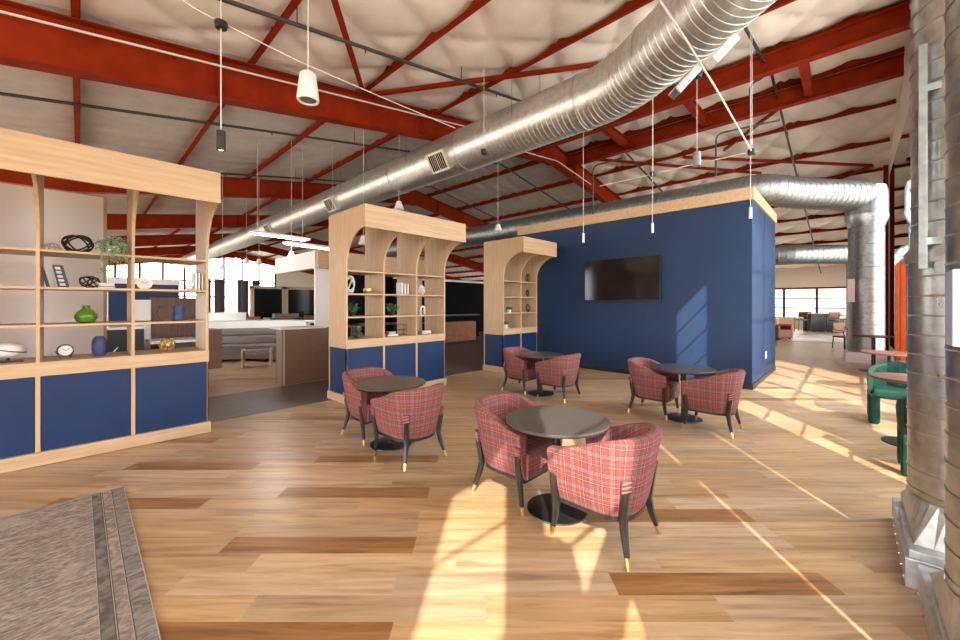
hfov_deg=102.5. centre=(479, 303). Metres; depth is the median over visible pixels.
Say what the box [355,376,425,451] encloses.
round table
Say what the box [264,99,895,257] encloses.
beam
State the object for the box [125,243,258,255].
roof beam
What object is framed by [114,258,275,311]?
window
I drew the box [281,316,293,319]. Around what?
chair
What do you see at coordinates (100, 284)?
book
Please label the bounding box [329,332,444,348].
countertop
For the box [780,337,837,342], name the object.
floor mat
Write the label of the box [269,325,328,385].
end panel
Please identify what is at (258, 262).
pendant lamp
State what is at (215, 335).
end panel
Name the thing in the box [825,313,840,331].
table
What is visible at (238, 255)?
roof beam
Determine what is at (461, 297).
wall
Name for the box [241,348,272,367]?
bench
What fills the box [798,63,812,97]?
beam
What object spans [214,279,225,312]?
curtain
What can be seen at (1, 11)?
conduit
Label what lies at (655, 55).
spiral duct
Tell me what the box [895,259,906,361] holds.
screen
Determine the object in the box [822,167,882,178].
beam
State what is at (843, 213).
beam
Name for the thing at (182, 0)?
conduit
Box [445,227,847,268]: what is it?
beam
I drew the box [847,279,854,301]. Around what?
box
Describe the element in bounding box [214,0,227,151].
pendant spot
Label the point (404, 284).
book
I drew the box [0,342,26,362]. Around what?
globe
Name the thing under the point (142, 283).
clock
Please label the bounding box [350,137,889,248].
beam
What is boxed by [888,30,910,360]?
wall
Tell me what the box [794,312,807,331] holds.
chair
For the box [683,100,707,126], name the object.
beam
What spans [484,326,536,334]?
countertop
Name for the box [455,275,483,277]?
beam
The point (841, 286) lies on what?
trim
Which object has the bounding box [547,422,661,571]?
tub chair
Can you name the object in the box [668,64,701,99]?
register
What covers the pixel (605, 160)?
beam
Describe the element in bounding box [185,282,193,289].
pear ornament
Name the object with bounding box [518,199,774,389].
wall
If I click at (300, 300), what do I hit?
booth
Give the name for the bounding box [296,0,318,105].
pendant light
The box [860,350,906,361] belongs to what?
round table
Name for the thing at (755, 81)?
gas pipe
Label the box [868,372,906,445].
round table
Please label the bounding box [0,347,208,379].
countertop
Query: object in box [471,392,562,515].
tub chair
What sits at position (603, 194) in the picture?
roof beam
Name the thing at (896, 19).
beam
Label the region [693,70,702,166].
pendant spot
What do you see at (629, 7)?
beam
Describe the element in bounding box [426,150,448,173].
grille
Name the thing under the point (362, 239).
pendant lamp
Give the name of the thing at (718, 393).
tub chair
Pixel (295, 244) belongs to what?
diffuser
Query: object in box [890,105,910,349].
window
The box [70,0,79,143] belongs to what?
beam
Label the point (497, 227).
pendant lamp
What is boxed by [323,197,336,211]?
grille
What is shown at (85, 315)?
glass vase
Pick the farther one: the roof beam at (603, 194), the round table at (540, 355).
the roof beam at (603, 194)
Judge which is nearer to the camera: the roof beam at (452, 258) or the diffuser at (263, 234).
the diffuser at (263, 234)
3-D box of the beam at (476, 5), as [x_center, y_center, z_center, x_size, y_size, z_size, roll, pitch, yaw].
[-13.391,-4.389,18.388,46.400,0.250,0.084,0,0,44]
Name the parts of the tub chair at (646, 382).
leg, rail, leg, seat, leg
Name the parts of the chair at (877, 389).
leg, backrest, seat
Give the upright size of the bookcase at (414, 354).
2.996 m
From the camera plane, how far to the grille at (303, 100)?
3.85 m
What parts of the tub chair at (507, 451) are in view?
leg, rail, leg, seat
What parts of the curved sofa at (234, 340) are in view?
seat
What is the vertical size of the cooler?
1.200 m
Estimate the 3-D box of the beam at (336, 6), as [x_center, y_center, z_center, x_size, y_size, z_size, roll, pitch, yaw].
[-2.117,-4.109,6.417,0.090,0.349,2.822,0,0,-9]
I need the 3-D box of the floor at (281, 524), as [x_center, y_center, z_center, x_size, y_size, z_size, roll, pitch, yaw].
[-8.562,1.550,23.370,46.450,0.001,40.400,0,0,44]
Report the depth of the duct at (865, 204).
10.04 m
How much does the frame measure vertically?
0.190 m
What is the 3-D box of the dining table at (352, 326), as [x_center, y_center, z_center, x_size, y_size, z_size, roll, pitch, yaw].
[-3.302,1.043,9.980,0.600,1.006,0.800,0,0,44]
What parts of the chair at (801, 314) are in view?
backrest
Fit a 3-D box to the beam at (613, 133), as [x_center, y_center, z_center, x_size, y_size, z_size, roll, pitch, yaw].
[3.946,-4.984,11.310,0.140,0.258,1.950,0,0,44]
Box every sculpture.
[61,235,93,251]
[79,276,100,287]
[348,275,354,292]
[417,285,424,294]
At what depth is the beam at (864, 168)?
12.54 m
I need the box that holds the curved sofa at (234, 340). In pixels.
[222,328,275,359]
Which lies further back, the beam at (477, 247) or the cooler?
the beam at (477, 247)
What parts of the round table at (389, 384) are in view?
plate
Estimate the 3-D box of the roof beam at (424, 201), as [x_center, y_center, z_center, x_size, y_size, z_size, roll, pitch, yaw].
[3.900,-3.384,25.393,0.240,3.913,20.203,0,0,44]
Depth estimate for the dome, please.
3.90 m
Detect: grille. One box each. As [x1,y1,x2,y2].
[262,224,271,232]
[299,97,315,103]
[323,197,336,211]
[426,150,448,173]
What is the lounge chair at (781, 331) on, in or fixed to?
on the floor at (281, 524)
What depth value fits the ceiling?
8.31 m
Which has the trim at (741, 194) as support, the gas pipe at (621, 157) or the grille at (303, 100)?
the gas pipe at (621, 157)
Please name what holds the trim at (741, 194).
attached to the wall at (716, 307)
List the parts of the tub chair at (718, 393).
leg, rail, leg, leg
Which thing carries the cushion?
on the bench
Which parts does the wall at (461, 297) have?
frame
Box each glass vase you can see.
[74,306,97,322]
[353,326,362,337]
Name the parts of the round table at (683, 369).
plate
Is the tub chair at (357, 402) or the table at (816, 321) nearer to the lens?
the tub chair at (357, 402)
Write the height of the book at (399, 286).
0.210 m
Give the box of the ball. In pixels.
[158,338,174,350]
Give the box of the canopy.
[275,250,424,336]
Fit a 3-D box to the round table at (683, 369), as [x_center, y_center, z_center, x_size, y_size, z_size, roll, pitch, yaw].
[2.758,1.208,5.215,0.768,0.685,0.768,0,0,27]
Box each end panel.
[209,328,221,368]
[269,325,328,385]
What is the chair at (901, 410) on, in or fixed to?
on the floor at (281, 524)
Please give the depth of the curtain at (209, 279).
22.54 m
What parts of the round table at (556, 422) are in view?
plate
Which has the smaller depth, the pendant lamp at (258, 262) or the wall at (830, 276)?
the pendant lamp at (258, 262)
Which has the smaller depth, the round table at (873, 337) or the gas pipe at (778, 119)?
the gas pipe at (778, 119)
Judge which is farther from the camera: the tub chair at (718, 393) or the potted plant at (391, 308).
the potted plant at (391, 308)
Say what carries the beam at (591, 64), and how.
attached to the roof beam at (24, 43)
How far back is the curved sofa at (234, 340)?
10.71 m
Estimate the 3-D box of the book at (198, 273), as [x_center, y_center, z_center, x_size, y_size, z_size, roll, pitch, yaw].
[-3.481,-0.273,4.747,0.170,0.210,0.024,0,0,44]
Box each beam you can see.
[0,0,553,165]
[0,169,415,205]
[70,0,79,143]
[107,214,328,229]
[107,252,234,265]
[109,232,290,246]
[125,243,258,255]
[143,0,301,213]
[155,0,490,246]
[187,0,653,245]
[234,252,313,274]
[258,243,299,256]
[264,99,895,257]
[292,232,465,280]
[332,2,366,96]
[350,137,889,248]
[358,227,483,272]
[365,61,600,97]
[414,190,488,227]
[420,206,776,256]
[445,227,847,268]
[445,238,847,273]
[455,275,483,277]
[464,212,844,258]
[532,0,910,152]
[551,146,621,202]
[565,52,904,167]
[598,159,761,173]
[601,127,629,148]
[682,155,873,166]
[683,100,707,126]
[723,111,777,150]
[758,0,796,16]
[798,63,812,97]
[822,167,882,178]
[836,167,871,178]
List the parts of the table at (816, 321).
leg, leg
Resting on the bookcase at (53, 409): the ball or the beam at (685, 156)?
the ball
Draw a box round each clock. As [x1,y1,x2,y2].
[55,344,74,358]
[137,277,151,288]
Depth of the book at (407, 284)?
6.91 m
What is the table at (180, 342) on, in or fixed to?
on the floor at (281, 524)
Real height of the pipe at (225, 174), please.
3.706 m
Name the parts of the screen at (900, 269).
edge post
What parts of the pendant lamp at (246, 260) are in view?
lamp shade, cord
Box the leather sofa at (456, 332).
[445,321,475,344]
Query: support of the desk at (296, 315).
on the floor at (281, 524)
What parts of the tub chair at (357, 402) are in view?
leg, rail, leg, seat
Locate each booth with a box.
[249,285,284,319]
[285,287,313,324]
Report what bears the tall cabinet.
on the floor at (281, 524)
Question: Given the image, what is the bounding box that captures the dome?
[42,243,61,249]
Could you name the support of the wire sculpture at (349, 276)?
on the bookcase at (414, 354)
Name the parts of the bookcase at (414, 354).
cabinet panel, upright panel, cabinet panel, shelf, shelf, shelf, upright panel, shelf, shelf, shelf, cabinet panel, upright panel, shelf, shelf, shelf, cabinet panel, upright panel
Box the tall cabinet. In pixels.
[135,298,195,349]
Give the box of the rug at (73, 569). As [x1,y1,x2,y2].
[0,487,161,639]
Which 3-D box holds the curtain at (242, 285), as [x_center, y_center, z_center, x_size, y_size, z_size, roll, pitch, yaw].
[-14.625,-0.960,23.754,0.119,4.980,0.800,0,0,44]
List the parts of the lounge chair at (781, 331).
armrest, armrest, seat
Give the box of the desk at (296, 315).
[263,313,311,324]
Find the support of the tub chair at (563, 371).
on the floor at (281, 524)
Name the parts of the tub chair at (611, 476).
leg, rail, leg, leg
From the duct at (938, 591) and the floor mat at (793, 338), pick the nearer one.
the duct at (938, 591)
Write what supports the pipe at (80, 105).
attached to the ceiling
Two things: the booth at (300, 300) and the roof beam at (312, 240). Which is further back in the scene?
the roof beam at (312, 240)
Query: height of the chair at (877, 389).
0.798 m
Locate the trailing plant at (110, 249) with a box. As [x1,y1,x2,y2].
[95,233,129,280]
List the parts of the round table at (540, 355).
plate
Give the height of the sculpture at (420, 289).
0.200 m
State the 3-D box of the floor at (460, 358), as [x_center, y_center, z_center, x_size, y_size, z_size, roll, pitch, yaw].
[-4.295,1.548,11.421,9.970,0.004,25.500,0,0,44]
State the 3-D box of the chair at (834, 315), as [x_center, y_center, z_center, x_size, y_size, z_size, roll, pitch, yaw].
[19.369,1.000,20.923,0.505,1.101,0.484,0,0,8]
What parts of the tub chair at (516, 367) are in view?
leg, rail, leg, seat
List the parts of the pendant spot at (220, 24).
cord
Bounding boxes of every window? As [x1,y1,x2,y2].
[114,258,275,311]
[775,289,845,316]
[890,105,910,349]
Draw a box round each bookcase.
[0,128,220,473]
[327,203,465,403]
[483,236,556,372]
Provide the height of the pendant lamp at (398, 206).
2.502 m
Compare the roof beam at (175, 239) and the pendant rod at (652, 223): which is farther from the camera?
the roof beam at (175, 239)
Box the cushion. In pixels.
[243,349,268,355]
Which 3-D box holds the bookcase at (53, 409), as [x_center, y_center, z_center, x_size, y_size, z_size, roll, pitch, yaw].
[-4.248,0.048,3.700,1.188,2.996,2.760,0,0,44]
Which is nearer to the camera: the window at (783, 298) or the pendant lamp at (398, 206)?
the pendant lamp at (398, 206)
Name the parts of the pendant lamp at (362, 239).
lamp shade, cord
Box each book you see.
[97,286,115,287]
[98,283,114,285]
[191,272,197,289]
[198,273,199,289]
[200,274,203,289]
[396,283,402,293]
[403,283,405,293]
[406,283,408,294]
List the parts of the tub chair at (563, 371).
leg, rail, leg, leg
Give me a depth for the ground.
112.71 m
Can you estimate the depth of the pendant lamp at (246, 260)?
13.50 m
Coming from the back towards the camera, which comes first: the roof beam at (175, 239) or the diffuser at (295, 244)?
the roof beam at (175, 239)
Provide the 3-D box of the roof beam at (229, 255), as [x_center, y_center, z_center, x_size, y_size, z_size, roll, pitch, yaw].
[-32.004,-3.384,31.928,0.240,3.913,20.222,0,0,44]
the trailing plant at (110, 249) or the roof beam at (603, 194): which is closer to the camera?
the trailing plant at (110, 249)
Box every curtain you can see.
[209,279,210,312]
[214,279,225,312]
[237,280,249,316]
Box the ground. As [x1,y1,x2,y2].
[211,307,236,312]
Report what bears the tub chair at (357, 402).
on the floor at (281, 524)
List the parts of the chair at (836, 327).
backrest, seat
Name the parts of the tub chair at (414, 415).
leg, leg, rail, leg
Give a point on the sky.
(793, 307)
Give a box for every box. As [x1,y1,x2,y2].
[386,331,395,333]
[481,149,486,154]
[747,148,756,155]
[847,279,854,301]
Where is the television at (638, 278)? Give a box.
[585,254,660,300]
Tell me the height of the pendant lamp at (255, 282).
4.980 m
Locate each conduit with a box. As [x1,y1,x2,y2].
[0,10,591,184]
[182,0,454,127]
[600,153,747,185]
[658,0,751,150]
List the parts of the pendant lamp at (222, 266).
cord, lamp shade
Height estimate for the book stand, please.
0.235 m
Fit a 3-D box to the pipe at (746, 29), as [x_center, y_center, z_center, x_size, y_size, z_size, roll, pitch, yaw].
[6.630,-3.682,8.748,0.056,3.706,39.809,0,0,44]
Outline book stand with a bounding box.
[41,264,68,286]
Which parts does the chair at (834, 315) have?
backrest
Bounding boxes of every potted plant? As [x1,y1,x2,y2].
[348,303,358,315]
[386,303,399,314]
[505,307,512,312]
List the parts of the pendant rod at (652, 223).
cord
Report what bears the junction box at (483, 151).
hanging from the ceiling
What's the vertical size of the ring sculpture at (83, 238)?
0.200 m
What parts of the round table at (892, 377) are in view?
plate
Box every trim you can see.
[518,186,776,235]
[775,286,845,289]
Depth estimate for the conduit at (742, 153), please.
6.98 m
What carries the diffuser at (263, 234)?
attached to the linear light at (254, 232)
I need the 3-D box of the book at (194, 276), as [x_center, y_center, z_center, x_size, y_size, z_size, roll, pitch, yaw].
[-3.503,-0.275,4.724,0.170,0.215,0.034,0,0,44]
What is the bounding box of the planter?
[209,312,246,320]
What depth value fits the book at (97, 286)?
4.16 m
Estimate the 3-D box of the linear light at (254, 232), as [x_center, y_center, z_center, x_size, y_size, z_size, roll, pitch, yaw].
[-5.428,-3.127,10.500,0.300,2.612,1.500,0,0,38]
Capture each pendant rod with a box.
[582,69,584,242]
[651,98,653,233]
[748,23,751,219]
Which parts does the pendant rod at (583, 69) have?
cord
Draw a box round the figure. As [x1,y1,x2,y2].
[150,306,163,320]
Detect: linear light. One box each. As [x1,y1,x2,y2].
[249,139,309,240]
[283,136,332,249]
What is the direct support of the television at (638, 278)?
attached to the wall at (716, 307)
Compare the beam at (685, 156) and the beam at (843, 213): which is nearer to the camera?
the beam at (685, 156)
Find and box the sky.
[775,288,845,317]
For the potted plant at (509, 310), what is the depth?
8.82 m
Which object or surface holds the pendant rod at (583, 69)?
hanging from the ceiling
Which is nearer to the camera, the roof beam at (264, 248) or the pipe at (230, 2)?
the pipe at (230, 2)
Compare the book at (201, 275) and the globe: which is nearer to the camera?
the globe
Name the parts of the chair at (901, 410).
leg, backrest, leg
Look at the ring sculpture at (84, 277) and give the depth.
4.08 m
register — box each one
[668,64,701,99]
[704,33,739,69]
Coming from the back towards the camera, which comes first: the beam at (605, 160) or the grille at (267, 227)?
the grille at (267, 227)
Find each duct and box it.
[169,0,775,270]
[386,173,889,363]
[775,244,847,343]
[890,0,944,589]
[916,0,959,639]
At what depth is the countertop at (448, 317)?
17.82 m
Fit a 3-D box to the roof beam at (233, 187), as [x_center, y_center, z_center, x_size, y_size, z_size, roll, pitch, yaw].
[-10.102,-3.384,10.847,0.240,3.913,20.222,0,0,44]
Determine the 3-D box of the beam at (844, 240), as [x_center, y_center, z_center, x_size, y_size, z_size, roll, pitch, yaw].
[1.727,-3.141,34.095,46.400,0.250,0.084,0,0,44]
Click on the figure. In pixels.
(158, 306)
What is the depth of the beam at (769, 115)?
11.00 m
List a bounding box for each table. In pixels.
[146,337,195,347]
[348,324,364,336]
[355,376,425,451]
[506,405,609,525]
[519,351,562,396]
[653,364,716,422]
[804,313,824,331]
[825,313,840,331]
[853,334,894,371]
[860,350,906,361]
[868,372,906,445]
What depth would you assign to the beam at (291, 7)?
6.10 m
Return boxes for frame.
[395,324,406,334]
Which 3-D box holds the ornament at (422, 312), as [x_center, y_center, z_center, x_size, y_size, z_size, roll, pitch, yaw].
[-1.089,0.113,7.290,0.034,0.173,0.126,0,0,44]
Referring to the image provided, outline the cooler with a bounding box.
[107,325,145,351]
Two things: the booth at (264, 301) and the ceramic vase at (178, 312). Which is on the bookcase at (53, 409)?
the ceramic vase at (178, 312)
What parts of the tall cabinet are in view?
pale door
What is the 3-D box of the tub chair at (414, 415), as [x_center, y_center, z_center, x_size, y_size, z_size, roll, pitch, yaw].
[-0.696,1.177,3.918,0.628,0.755,0.614,0,0,44]
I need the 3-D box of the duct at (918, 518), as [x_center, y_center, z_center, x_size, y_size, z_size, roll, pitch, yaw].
[2.875,-1.250,2.237,0.630,5.600,0.930,0,0,44]
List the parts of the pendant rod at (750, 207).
cord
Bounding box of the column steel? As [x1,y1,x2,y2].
[883,164,888,350]
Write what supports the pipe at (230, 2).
attached to the ceiling
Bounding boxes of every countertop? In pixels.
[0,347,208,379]
[209,320,313,328]
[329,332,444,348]
[422,314,479,335]
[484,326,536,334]
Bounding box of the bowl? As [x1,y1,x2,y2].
[363,289,372,293]
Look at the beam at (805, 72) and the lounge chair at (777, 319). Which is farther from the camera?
the lounge chair at (777, 319)
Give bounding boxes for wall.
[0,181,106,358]
[107,277,179,325]
[111,252,313,286]
[393,277,483,333]
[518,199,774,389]
[775,265,845,329]
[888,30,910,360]
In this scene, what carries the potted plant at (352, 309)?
on the bookcase at (414, 354)
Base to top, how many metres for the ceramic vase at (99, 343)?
0.213 m
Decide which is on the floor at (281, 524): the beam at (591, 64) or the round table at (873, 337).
the round table at (873, 337)
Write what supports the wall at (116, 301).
on the floor at (281, 524)
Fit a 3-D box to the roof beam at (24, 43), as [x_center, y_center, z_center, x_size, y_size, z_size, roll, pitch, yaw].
[-4.626,-3.384,5.576,0.240,3.913,20.222,0,0,44]
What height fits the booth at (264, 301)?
2.320 m
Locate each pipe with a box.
[0,92,568,208]
[183,162,501,221]
[218,0,662,191]
[592,157,621,213]
[715,119,779,175]
[744,26,820,272]
[749,78,762,109]
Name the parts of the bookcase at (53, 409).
cabinet panel, shelf, shelf, shelf, upright panel, shelf, shelf, shelf, cabinet panel, upright panel, shelf, shelf, shelf, cabinet panel, upright panel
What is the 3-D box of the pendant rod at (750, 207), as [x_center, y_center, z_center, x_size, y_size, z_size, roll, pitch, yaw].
[4.286,-3.166,6.100,0.060,3.648,0.060,0,0,44]
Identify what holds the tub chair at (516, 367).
on the floor at (281, 524)
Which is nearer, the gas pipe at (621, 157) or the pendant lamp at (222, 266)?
the gas pipe at (621, 157)
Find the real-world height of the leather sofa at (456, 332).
0.860 m
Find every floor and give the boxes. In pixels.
[0,329,928,639]
[209,331,483,421]
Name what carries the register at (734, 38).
attached to the spiral duct at (655, 55)
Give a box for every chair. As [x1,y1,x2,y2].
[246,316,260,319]
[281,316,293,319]
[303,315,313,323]
[341,367,393,445]
[370,383,446,470]
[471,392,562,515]
[501,347,543,394]
[535,353,581,402]
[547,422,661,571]
[627,357,679,419]
[682,369,745,437]
[775,318,793,334]
[775,319,792,339]
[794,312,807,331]
[829,312,844,332]
[832,322,847,349]
[867,360,906,423]
[895,399,906,476]
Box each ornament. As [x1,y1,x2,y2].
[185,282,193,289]
[420,305,424,314]
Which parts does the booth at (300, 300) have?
frame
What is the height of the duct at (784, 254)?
3.988 m
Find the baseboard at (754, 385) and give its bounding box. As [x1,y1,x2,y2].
[579,364,775,389]
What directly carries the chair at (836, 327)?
on the floor at (281, 524)
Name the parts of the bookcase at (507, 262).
cabinet panel, upright panel, shelf, cabinet panel, upright panel, cabinet panel, upright panel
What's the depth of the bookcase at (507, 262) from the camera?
8.95 m
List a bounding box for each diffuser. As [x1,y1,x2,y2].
[253,233,305,240]
[286,243,328,249]
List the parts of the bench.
panel, panel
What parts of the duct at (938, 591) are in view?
access panel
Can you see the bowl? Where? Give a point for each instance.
(366, 291)
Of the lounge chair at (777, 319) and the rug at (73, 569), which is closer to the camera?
the rug at (73, 569)
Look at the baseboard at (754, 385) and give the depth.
8.55 m
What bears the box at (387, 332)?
on the book
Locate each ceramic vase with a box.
[91,336,106,355]
[172,306,184,320]
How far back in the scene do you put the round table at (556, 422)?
2.83 m
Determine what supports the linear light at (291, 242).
hanging from the ceiling
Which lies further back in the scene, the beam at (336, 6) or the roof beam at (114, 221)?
the roof beam at (114, 221)
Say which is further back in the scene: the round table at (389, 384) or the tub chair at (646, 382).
the tub chair at (646, 382)
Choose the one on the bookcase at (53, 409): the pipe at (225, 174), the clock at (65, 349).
the clock at (65, 349)
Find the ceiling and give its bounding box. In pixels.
[0,0,910,280]
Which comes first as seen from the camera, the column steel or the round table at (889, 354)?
the round table at (889, 354)
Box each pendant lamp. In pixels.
[219,168,226,269]
[243,198,249,263]
[250,249,258,285]
[256,259,262,264]
[358,129,364,245]
[394,201,403,210]
[494,224,501,231]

